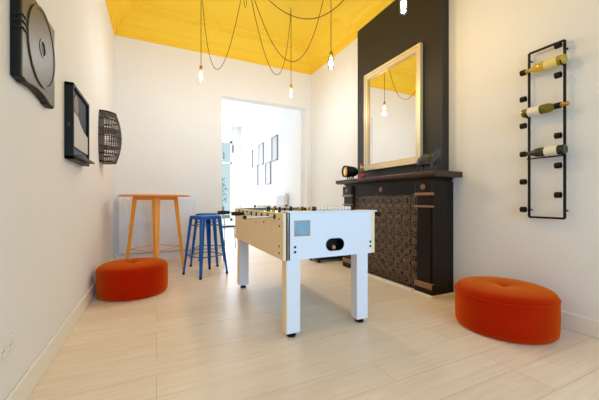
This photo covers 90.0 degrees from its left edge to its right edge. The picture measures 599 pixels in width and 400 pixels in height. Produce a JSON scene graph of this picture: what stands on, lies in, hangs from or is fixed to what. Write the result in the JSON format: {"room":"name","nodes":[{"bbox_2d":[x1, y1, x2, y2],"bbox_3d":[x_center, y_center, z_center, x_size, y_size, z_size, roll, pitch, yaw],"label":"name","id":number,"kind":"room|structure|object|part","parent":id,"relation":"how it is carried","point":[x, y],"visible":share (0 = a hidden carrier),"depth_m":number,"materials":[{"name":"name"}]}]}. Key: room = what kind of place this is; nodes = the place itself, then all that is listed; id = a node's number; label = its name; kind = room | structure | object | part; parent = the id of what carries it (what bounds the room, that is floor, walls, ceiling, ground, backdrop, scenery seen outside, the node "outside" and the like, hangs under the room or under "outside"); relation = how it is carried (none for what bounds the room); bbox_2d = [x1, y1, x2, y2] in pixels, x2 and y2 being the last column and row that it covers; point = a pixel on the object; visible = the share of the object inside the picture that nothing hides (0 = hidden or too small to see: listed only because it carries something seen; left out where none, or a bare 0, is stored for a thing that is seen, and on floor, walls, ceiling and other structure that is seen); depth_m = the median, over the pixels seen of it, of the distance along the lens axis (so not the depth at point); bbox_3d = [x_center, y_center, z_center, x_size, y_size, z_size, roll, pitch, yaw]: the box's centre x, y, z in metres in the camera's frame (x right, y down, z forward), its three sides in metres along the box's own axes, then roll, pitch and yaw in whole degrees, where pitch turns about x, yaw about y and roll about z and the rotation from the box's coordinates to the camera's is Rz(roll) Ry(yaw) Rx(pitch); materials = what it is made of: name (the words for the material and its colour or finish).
{"room":"common room","nodes":[
{"label":"common room","id":0,"kind":"room"},
{"bbox_2d":[0,0,113,399],"bbox_3d":[-1.293,-1.050,1.084,0.200,4.100,8.270,0,0,-25],"label":"wall","id":1,"kind":"structure","parent":0,"point":[57,213],"depth_m":1.89,"materials":[{"name":"paint"}]},
{"bbox_2d":[0,332,13,364],"bbox_3d":[-1.283,0.650,1.310,0.011,0.084,0.150,0,0,-25],"label":"wall socket","id":2,"kind":"object","parent":1,"relation":"attached to","point":[6,346],"visible":1,"depth_m":1.31,"materials":[{"name":"plastic"}]},
{"bbox_2d":[10,0,54,108],"bbox_3d":[-1.397,-0.791,1.593,0.049,0.482,0.524,0,0,-25],"label":"wall panel","id":3,"kind":"object","parent":1,"relation":"attached to","point":[32,36],"visible":1,"depth_m":1.50,"materials":[{"name":"black metal"}]},
{"bbox_2d":[5,256,114,399],"bbox_3d":[-1.194,0.935,1.131,0.018,0.130,7.870,0,0,-25],"label":"baseboard","id":4,"kind":"structure","parent":1,"relation":"attached to","point":[23,389],"depth_m":1.79,"materials":[{"name":"white paint"}]},
{"bbox_2d":[64,81,94,166],"bbox_3d":[-1.767,-0.578,2.428,0.100,0.555,0.576,0,0,-25],"label":"shadow box","id":5,"kind":"object","parent":1,"relation":"attached to","point":[76,107],"visible":1,"depth_m":2.27,"materials":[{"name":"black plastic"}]},
{"bbox_2d":[74,90,85,155],"bbox_3d":[-1.797,-0.578,2.417,0.035,0.515,0.530,0,0,-25],"label":"print","id":6,"kind":"object","parent":5,"relation":"on","point":[79,101],"depth_m":2.41},
{"bbox_2d":[98,109,121,163],"bbox_3d":[-2.279,-0.745,3.633,0.215,0.603,0.422,0,0,-25],"label":"wall decoration","id":7,"kind":"object","parent":1,"relation":"attached to","point":[110,130],"visible":1,"depth_m":3.52,"materials":[{"name":"black metal"}]},
{"bbox_3d":[-2.372,-0.745,3.588,0.005,0.600,0.286,0,0,-25],"label":"plate","id":8,"kind":"part","parent":7,"relation":"part of","materials":[{"name":"metal"}]},
{"bbox_2d":[114,35,310,255],"bbox_3d":[-1.279,-1.050,5.561,3.680,4.100,0.200,0,0,-25],"label":"wall","id":9,"kind":"structure","parent":0,"point":[169,117],"depth_m":5.11,"materials":[{"name":"paint"}]},
{"bbox_2d":[119,195,198,257],"bbox_3d":[-2.257,0.458,4.930,1.230,1.075,0.096,0,0,-25],"label":"radiator","id":10,"kind":"object","parent":9,"relation":"attached to","point":[142,234],"visible":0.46,"depth_m":4.87,"materials":[{"name":"metal"}]},
{"bbox_2d":[115,248,221,259],"bbox_3d":[-2.135,0.935,5.032,1.642,0.130,0.018,0,0,-25],"label":"baseboard","id":11,"kind":"structure","parent":9,"relation":"attached to","point":[164,255],"depth_m":5.00,"materials":[{"name":"white paint"}]},
{"bbox_2d":[222,126,239,227],"bbox_3d":[-3.693,-0.850,10.204,3.720,3.700,0.200,0,0,-25],"label":"wall","id":12,"kind":"structure","parent":0,"point":[232,134],"depth_m":10.74,"materials":[{"name":"white paint"}]},
{"bbox_2d":[222,141,231,220],"bbox_3d":[-3.287,-0.675,10.376,1.900,2.850,0.060,0,0,-25],"label":"window","id":13,"kind":"structure","parent":12,"relation":"in","point":[229,142],"depth_m":10.73,"materials":[{"name":"white paint"}]},
{"bbox_2d":[142,0,334,43],"bbox_3d":[0.368,-2.990,1.876,3.480,0.120,7.870,0,0,-25],"label":"ceiling","id":14,"kind":"structure","parent":0,"point":[276,22],"depth_m":4.68,"materials":[{"name":"yellow paint"}]},
{"bbox_2d":[199,0,240,78],"bbox_3d":[-1.006,-2.247,3.901,0.675,1.367,0.084,0,0,9],"label":"pendant lamp","id":15,"kind":"object","parent":14,"relation":"hanging from","point":[200,66],"visible":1,"depth_m":3.92,"materials":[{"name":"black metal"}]},
{"bbox_2d":[251,0,291,95],"bbox_3d":[-0.399,-2.244,4.215,0.083,1.373,0.984,0,0,37],"label":"pendant lamp","id":16,"kind":"object","parent":14,"relation":"hanging from","point":[251,0],"visible":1,"depth_m":4.40,"materials":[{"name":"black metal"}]},
{"bbox_2d":[254,0,332,65],"bbox_3d":[-0.134,-2.248,3.708,1.122,1.365,0.068,0,0,14],"label":"pendant lamp","id":17,"kind":"object","parent":14,"relation":"hanging from","point":[330,52],"visible":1,"depth_m":3.63,"materials":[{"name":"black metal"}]},
{"bbox_2d":[269,0,405,18],"bbox_3d":[0.120,-2.256,3.175,2.058,1.349,0.068,0,0,40],"label":"pendant lamp","id":18,"kind":"object","parent":14,"relation":"hanging from","point":[403,2],"visible":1,"depth_m":3.00,"materials":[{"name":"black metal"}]},
{"bbox_2d":[222,99,264,127],"bbox_3d":[-2.610,-2.650,7.934,3.720,0.100,5.230,0,0,-25],"label":"ceiling","id":19,"kind":"structure","parent":0,"point":[235,114],"depth_m":8.90,"materials":[{"name":"white paint"}]},
{"bbox_2d":[240,106,301,206],"bbox_3d":[-0.978,-0.850,8.602,0.200,3.700,5.030,0,0,-25],"label":"wall","id":20,"kind":"structure","parent":0,"point":[286,172],"depth_m":7.79,"materials":[{"name":"white paint"}]},
{"bbox_2d":[248,150,252,168],"bbox_3d":[-1.562,-1.295,9.559,0.030,0.550,0.420,0,0,-25],"label":"framed picture","id":21,"kind":"object","parent":20,"relation":"attached to","point":[250,153],"visible":1,"depth_m":9.57,"materials":[{"name":"paper"}]},
{"bbox_2d":[249,151,251,166],"bbox_3d":[-1.556,-1.295,9.562,0.012,0.510,0.380,0,0,-25],"label":"print","id":22,"kind":"object","parent":21,"relation":"attached to","point":[250,152],"depth_m":9.57,"materials":[{"name":"paper"}]},
{"bbox_2d":[253,165,257,185],"bbox_3d":[-1.326,-0.740,9.062,0.030,0.600,0.420,0,0,-25],"label":"framed picture","id":23,"kind":"object","parent":20,"relation":"attached to","point":[255,168],"visible":0.91,"depth_m":9.08,"materials":[{"name":"paper"}]},
{"bbox_2d":[254,166,256,184],"bbox_3d":[-1.319,-0.740,9.065,0.012,0.560,0.380,0,0,-25],"label":"print","id":24,"kind":"object","parent":23,"relation":"attached to","point":[255,167],"depth_m":9.08,"materials":[{"name":"paper"}]},
{"bbox_2d":[258,142,263,165],"bbox_3d":[-1.110,-1.310,8.611,0.030,0.620,0.420,0,0,-25],"label":"framed picture","id":25,"kind":"object","parent":20,"relation":"attached to","point":[260,146],"visible":1,"depth_m":8.56,"materials":[{"name":"paper"}]},
{"bbox_2d":[259,144,261,164],"bbox_3d":[-1.104,-1.310,8.614,0.012,0.580,0.380,0,0,-25],"label":"print","id":26,"kind":"object","parent":25,"relation":"attached to","point":[260,145],"depth_m":8.65,"materials":[{"name":"paper"}]},
{"bbox_2d":[265,161,270,184],"bbox_3d":[-0.852,-0.720,8.069,0.030,0.600,0.420,0,0,-25],"label":"framed picture","id":27,"kind":"object","parent":20,"relation":"attached to","point":[267,164],"visible":0.97,"depth_m":8.04,"materials":[{"name":"paper"}]},
{"bbox_2d":[266,163,269,183],"bbox_3d":[-0.846,-0.720,8.072,0.012,0.560,0.380,0,0,-25],"label":"print","id":28,"kind":"object","parent":27,"relation":"attached to","point":[267,164],"depth_m":8.04,"materials":[{"name":"paper"}]},
{"bbox_2d":[271,135,277,161],"bbox_3d":[-0.637,-1.310,7.618,0.030,0.620,0.420,0,0,-25],"label":"framed picture","id":29,"kind":"object","parent":20,"relation":"attached to","point":[274,140],"visible":1,"depth_m":7.62,"materials":[{"name":"paper"}]},
{"bbox_2d":[272,137,275,159],"bbox_3d":[-0.630,-1.310,7.621,0.012,0.580,0.380,0,0,-25],"label":"print","id":30,"kind":"object","parent":29,"relation":"attached to","point":[273,138],"depth_m":7.63,"materials":[{"name":"paper"}]},
{"bbox_2d":[276,193,287,206],"bbox_3d":[-0.414,0.425,7.060,0.108,1.150,0.560,0,0,-25],"label":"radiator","id":31,"kind":"object","parent":20,"relation":"attached to","point":[281,199],"visible":0.46,"depth_m":6.96,"materials":[{"name":"white metal"}]},
{"bbox_2d":[27,228,598,399],"bbox_3d":[-0.758,1.050,4.237,3.880,0.100,13.500,0,0,-25],"label":"floor","id":32,"kind":"structure","parent":0,"point":[212,337],"depth_m":2.02,"materials":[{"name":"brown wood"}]},
{"bbox_2d":[95,257,167,301],"bbox_3d":[-1.803,0.833,3.255,0.693,0.334,0.693,0,0,-25],"label":"ottoman","id":33,"kind":"object","parent":32,"relation":"on","point":[130,279],"visible":1,"depth_m":2.99,"materials":[{"name":"orange fabric"}]},
{"bbox_2d":[118,194,190,268],"bbox_3d":[-2.015,0.464,4.202,0.920,1.073,0.920,0,0,-27],"label":"bar table","id":34,"kind":"object","parent":32,"relation":"on","point":[155,198],"visible":0.77,"depth_m":4.01,"materials":[{"name":"orange paint"}]},
{"bbox_3d":[-2.291,0.477,4.064,0.153,1.045,0.100,0,0,-27],"label":"leg","id":35,"kind":"part","parent":34,"relation":"part of","materials":[{"name":"orange paint"}]},
{"bbox_3d":[-1.878,0.477,3.926,0.100,1.045,0.153,0,0,-27],"label":"leg","id":36,"kind":"part","parent":34,"relation":"part of","materials":[{"name":"orange paint"}]},
{"bbox_3d":[-1.739,0.477,4.339,0.153,1.045,0.100,0,0,-27],"label":"leg","id":37,"kind":"part","parent":34,"relation":"part of","materials":[{"name":"orange paint"}]},
{"bbox_2d":[182,215,227,279],"bbox_3d":[-1.271,0.605,4.047,0.439,0.790,0.439,0,0,40],"label":"bar stool","id":38,"kind":"object","parent":32,"relation":"on","point":[202,218],"visible":1,"depth_m":4.01,"materials":[{"name":"blue paint"}]},
{"bbox_3d":[-1.506,0.607,4.024,0.127,0.763,0.074,0,0,-6],"label":"leg","id":39,"kind":"part","parent":38,"relation":"part of","materials":[{"name":"blue paint"}]},
{"bbox_3d":[-1.248,0.607,3.812,0.074,0.763,0.127,0,0,-5],"label":"leg","id":40,"kind":"part","parent":38,"relation":"part of","materials":[{"name":"blue paint"}]},
{"bbox_3d":[-1.271,0.233,4.047,0.322,0.045,0.322,0,0,40],"label":"seat","id":41,"kind":"part","parent":38,"relation":"part of","materials":[{"name":"blue paint"}]},
{"bbox_3d":[-1.294,0.607,4.282,0.074,0.763,0.127,0,0,-6],"label":"leg","id":42,"kind":"part","parent":38,"relation":"part of","materials":[{"name":"blue paint"}]},
{"bbox_3d":[-1.036,0.607,4.070,0.127,0.763,0.074,0,0,-6],"label":"leg","id":43,"kind":"part","parent":38,"relation":"part of","materials":[{"name":"blue paint"}]},
{"bbox_2d":[189,213,223,266],"bbox_3d":[-1.433,0.605,4.701,0.439,0.790,0.439,0,0,-1],"label":"bar stool","id":44,"kind":"object","parent":32,"relation":"on","point":[216,245],"visible":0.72,"depth_m":4.53,"materials":[{"name":"blue paint"}]},
{"bbox_3d":[-1.599,0.607,4.532,0.074,0.763,0.127,0,0,45],"label":"leg","id":45,"kind":"part","parent":44,"relation":"part of","materials":[{"name":"blue paint"}]},
{"bbox_3d":[-1.433,0.233,4.701,0.322,0.045,0.322,0,0,0],"label":"seat","id":46,"kind":"part","parent":44,"relation":"part of","materials":[{"name":"blue paint"}]},
{"bbox_3d":[-1.265,0.607,4.535,0.127,0.763,0.074,0,0,45],"label":"leg","id":47,"kind":"part","parent":44,"relation":"part of","materials":[{"name":"blue paint"}]},
{"bbox_3d":[-1.268,0.607,4.870,0.074,0.763,0.127,0,0,45],"label":"leg","id":48,"kind":"part","parent":44,"relation":"part of","materials":[{"name":"blue paint"}]},
{"bbox_2d":[222,206,235,247],"bbox_3d":[-1.618,0.570,6.218,0.462,0.862,0.422,0,0,44],"label":"dining chair","id":49,"kind":"object","parent":32,"relation":"on","point":[224,225],"visible":0.39,"depth_m":6.20,"materials":[{"name":"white plastic"}]},
{"bbox_3d":[-1.611,0.542,6.212,0.400,0.035,0.400,0,0,44],"label":"seat","id":50,"kind":"part","parent":49,"relation":"part of","materials":[{"name":"black plastic"}]},
{"bbox_2d":[217,205,380,336],"bbox_3d":[-0.087,0.525,2.944,1.289,0.949,1.503,0,0,-25],"label":"foosball table","id":51,"kind":"object","parent":32,"relation":"on","point":[289,234],"visible":1,"depth_m":2.36,"materials":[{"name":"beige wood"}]},
{"bbox_3d":[-0.766,0.126,3.023,0.120,0.037,0.038,0,0,-25],"label":"handle","id":52,"kind":"part","parent":51,"relation":"part of","materials":[{"name":"black plastic"}]},
{"bbox_3d":[-0.571,0.126,2.776,0.120,0.037,0.038,0,0,-25],"label":"handle","id":53,"kind":"part","parent":51,"relation":"part of","materials":[{"name":"black plastic"}]},
{"bbox_3d":[-0.647,0.700,3.430,0.111,0.530,0.086,0,0,-25],"label":"leg","id":54,"kind":"part","parent":51,"relation":"part of","materials":[{"name":"white laminate"}]},
{"bbox_3d":[-0.418,0.123,2.788,0.026,0.059,1.447,0,0,-25],"label":"rail","id":55,"kind":"part","parent":51,"relation":"part of","materials":[{"name":"brown wood"}]},
{"bbox_3d":[-0.417,0.265,2.788,0.022,0.340,1.448,0,0,-25],"label":"panel","id":56,"kind":"part","parent":51,"relation":"part of","materials":[{"name":"beige wood"}]},
{"bbox_3d":[0.131,0.126,2.430,1.172,0.014,0.015,0,0,-25],"label":"rod","id":57,"kind":"part","parent":51,"relation":"part of","materials":[{"name":"silver metal"}]},
{"bbox_3d":[-0.356,0.265,3.603,0.729,0.340,0.030,0,0,-25],"label":"panel","id":58,"kind":"part","parent":51,"relation":"part of","materials":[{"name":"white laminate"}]},
{"bbox_3d":[-0.088,0.266,2.159,0.029,0.339,0.031,0,0,-25],"label":"corner trim","id":59,"kind":"part","parent":51,"relation":"part of","materials":[{"name":"black plastic"}]},
{"bbox_3d":[-0.063,0.700,2.205,0.111,0.530,0.086,0,0,-25],"label":"leg","id":60,"kind":"part","parent":51,"relation":"part of","materials":[{"name":"white laminate"}]},
{"bbox_3d":[0.021,0.207,2.193,0.130,0.115,0.003,0,0,-25],"label":"badge plate","id":61,"kind":"part","parent":51,"relation":"part of","materials":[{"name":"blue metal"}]},
{"bbox_3d":[0.254,0.265,2.323,0.729,0.340,0.030,0,0,-25],"label":"panel","id":62,"kind":"part","parent":51,"relation":"part of","materials":[{"name":"white laminate"}]},
{"bbox_2d":[312,206,353,210],"bbox_3d":[0.275,0.068,2.419,0.378,0.032,0.024,0,0,-25],"label":"counter","id":63,"kind":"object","parent":51,"relation":"on","point":[352,207],"depth_m":2.34,"materials":[{"name":"plastic"}]},
{"bbox_2d":[326,238,343,250],"bbox_3d":[0.258,0.343,2.350,0.164,0.096,0.084,0,0,-25],"label":"ball return hole","id":64,"kind":"object","parent":51,"relation":"attached to","point":[338,242],"depth_m":2.37,"materials":[{"name":"black plastic"}]},
{"bbox_3d":[0.493,0.700,2.470,0.107,0.530,0.086,0,0,-25],"label":"leg","id":65,"kind":"part","parent":51,"relation":"part of","materials":[{"name":"white laminate"}]},
{"bbox_3d":[0.295,0.265,3.128,0.034,0.340,1.448,0,0,-25],"label":"panel","id":66,"kind":"part","parent":51,"relation":"part of","materials":[{"name":"beige wood"}]},
{"bbox_2d":[310,255,343,262],"bbox_3d":[0.451,0.830,5.001,0.560,0.340,0.360,0,0,-25],"label":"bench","id":67,"kind":"object","parent":32,"relation":"on","point":[332,257],"visible":0.24,"depth_m":4.82,"materials":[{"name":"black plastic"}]},
{"bbox_2d":[336,170,462,298],"bbox_3d":[1.126,0.352,3.847,0.414,1.295,1.805,0,0,-25],"label":"fireplace","id":68,"kind":"object","parent":32,"relation":"on","point":[413,231],"visible":0.77,"depth_m":3.38,"materials":[{"name":"black wood"}]},
{"bbox_2d":[342,165,357,178],"bbox_3d":[0.760,-0.404,4.440,0.210,0.208,0.173,0,0,-21],"label":"spot lamp","id":69,"kind":"object","parent":68,"relation":"on","point":[347,171],"visible":0.94,"depth_m":4.39,"materials":[{"name":"black plastic"}]},
{"bbox_2d":[359,164,365,177],"bbox_3d":[0.882,-0.404,4.207,0.082,0.218,0.142,0,0,0],"label":"figurine","id":70,"kind":"object","parent":68,"relation":"on","point":[361,175],"visible":0.84,"depth_m":4.21,"materials":[{"name":"red ceramic"}]},
{"bbox_3d":[1.078,0.460,3.838,0.050,1.040,1.200,0,0,-25],"label":"tile panel","id":71,"kind":"part","parent":68,"relation":"part of","materials":[{"name":"brown tile"}]},
{"bbox_3d":[1.163,-0.217,3.878,0.319,0.035,1.610,0,0,-25],"label":"shelf moulding","id":72,"kind":"part","parent":68,"relation":"part of","materials":[{"name":"black wood"}]},
{"bbox_2d":[336,170,462,184],"bbox_3d":[1.126,-0.265,3.847,0.414,0.060,1.805,0,0,-25],"label":"mantel shelf","id":73,"kind":"object","parent":68,"relation":"attached to","point":[433,174],"depth_m":3.33,"materials":[{"name":"brown wood"}]},
{"bbox_2d":[416,148,440,170],"bbox_3d":[1.359,-0.425,3.163,0.107,0.215,0.263,0,0,-38],"label":"animal figurine","id":74,"kind":"object","parent":68,"relation":"on","point":[431,160],"visible":1,"depth_m":3.12,"materials":[{"name":"metal"}]},
{"bbox_2d":[455,276,561,344],"bbox_3d":[1.621,0.833,2.378,0.693,0.334,0.693,0,0,-25],"label":"ottoman","id":75,"kind":"object","parent":32,"relation":"on","point":[515,311],"visible":1,"depth_m":2.12,"materials":[{"name":"orange fabric"}]},
{"bbox_2d":[358,0,448,177],"bbox_3d":[1.261,-0.940,3.931,0.100,3.880,1.510,0,0,-25],"label":"wall","id":76,"kind":"structure","parent":0,"point":[394,30],"depth_m":3.47,"materials":[{"name":"black paint"}]},
{"bbox_2d":[105,0,394,74],"bbox_3d":[0.368,-2.755,1.876,3.480,0.350,7.870,0,0,-25],"label":"trim","id":77,"kind":"structure","parent":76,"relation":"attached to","point":[132,19],"depth_m":5.01,"materials":[{"name":"yellow paint"}]},
{"bbox_2d":[364,42,422,170],"bbox_3d":[1.183,-1.120,3.921,0.045,1.390,1.040,0,0,-25],"label":"mirror","id":78,"kind":"object","parent":76,"relation":"attached to","point":[393,91],"visible":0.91,"depth_m":3.85,"materials":[{"name":"mirror"}]},
{"bbox_3d":[1.197,-1.120,3.928,0.008,1.230,0.880,0,0,-25],"label":"glass","id":79,"kind":"part","parent":78,"relation":"part of","materials":[{"name":"white mirror"}]},
{"bbox_2d":[311,0,598,320],"bbox_3d":[2.072,-1.050,2.578,0.200,4.100,8.070,0,0,-25],"label":"wall","id":80,"kind":"structure","parent":0,"point":[491,42],"depth_m":2.69,"materials":[{"name":"paint"}]},
{"bbox_2d":[455,282,598,338],"bbox_3d":[2.643,0.935,1.128,0.018,0.130,4.560,0,0,-25],"label":"baseboard","id":81,"kind":"structure","parent":80,"relation":"attached to","point":[573,322],"depth_m":2.24,"materials":[{"name":"white paint"}]},
{"bbox_2d":[519,39,568,219],"bbox_3d":[1.968,-0.544,2.429,0.115,1.391,0.300,0,0,-25],"label":"wine rack","id":82,"kind":"object","parent":80,"relation":"attached to","point":[558,44],"visible":0.95,"depth_m":2.35,"materials":[{"name":"black metal"}]},
{"bbox_3d":[1.966,-0.342,2.406,0.012,0.010,0.244,0,0,-25],"label":"support rail","id":83,"kind":"part","parent":82,"relation":"part of","materials":[{"name":"black metal"}]},
{"bbox_2d":[521,101,569,117],"bbox_3d":[1.967,-0.732,2.403,0.076,0.076,0.312,0,0,-25],"label":"wine bottle","id":84,"kind":"object","parent":82,"relation":"in","point":[548,107],"visible":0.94,"depth_m":2.41,"materials":[{"name":"green glass"}]},
{"bbox_3d":[1.964,-0.732,2.408,0.075,0.075,0.300,0,0,-25],"label":"glass","id":85,"kind":"part","parent":84,"relation":"part of","materials":[{"name":"green glass"}]},
{"bbox_2d":[524,54,567,73],"bbox_3d":[1.958,-1.079,2.422,0.076,0.076,0.312,0,0,-25],"label":"wine bottle","id":86,"kind":"object","parent":82,"relation":"in","point":[553,62],"visible":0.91,"depth_m":2.36,"materials":[{"name":"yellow glass"}]},
{"bbox_2d":[524,144,567,156],"bbox_3d":[1.959,-0.388,2.420,0.076,0.076,0.312,0,0,-25],"label":"wine bottle","id":87,"kind":"object","parent":82,"relation":"in","point":[549,150],"visible":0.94,"depth_m":2.35,"materials":[{"name":"black glass"}]},
{"label":"outside","id":88,"kind":"structure","parent":0,"visible":0},
{"bbox_3d":[-5.298,1.062,14.591,15.000,0.115,9.100,0,0,-26],"label":"ground","id":89,"kind":"structure","parent":88,"visible":0},
{"bbox_2d":[222,178,227,210],"bbox_3d":[-3.550,-0.153,12.277,1.317,2.312,1.101,0,0,-25],"label":"bush","id":90,"kind":"object","parent":89,"relation":"on","point":[223,185],"visible":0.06,"depth_m":12.39,"materials":[{"name":"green plant"}]}
]}

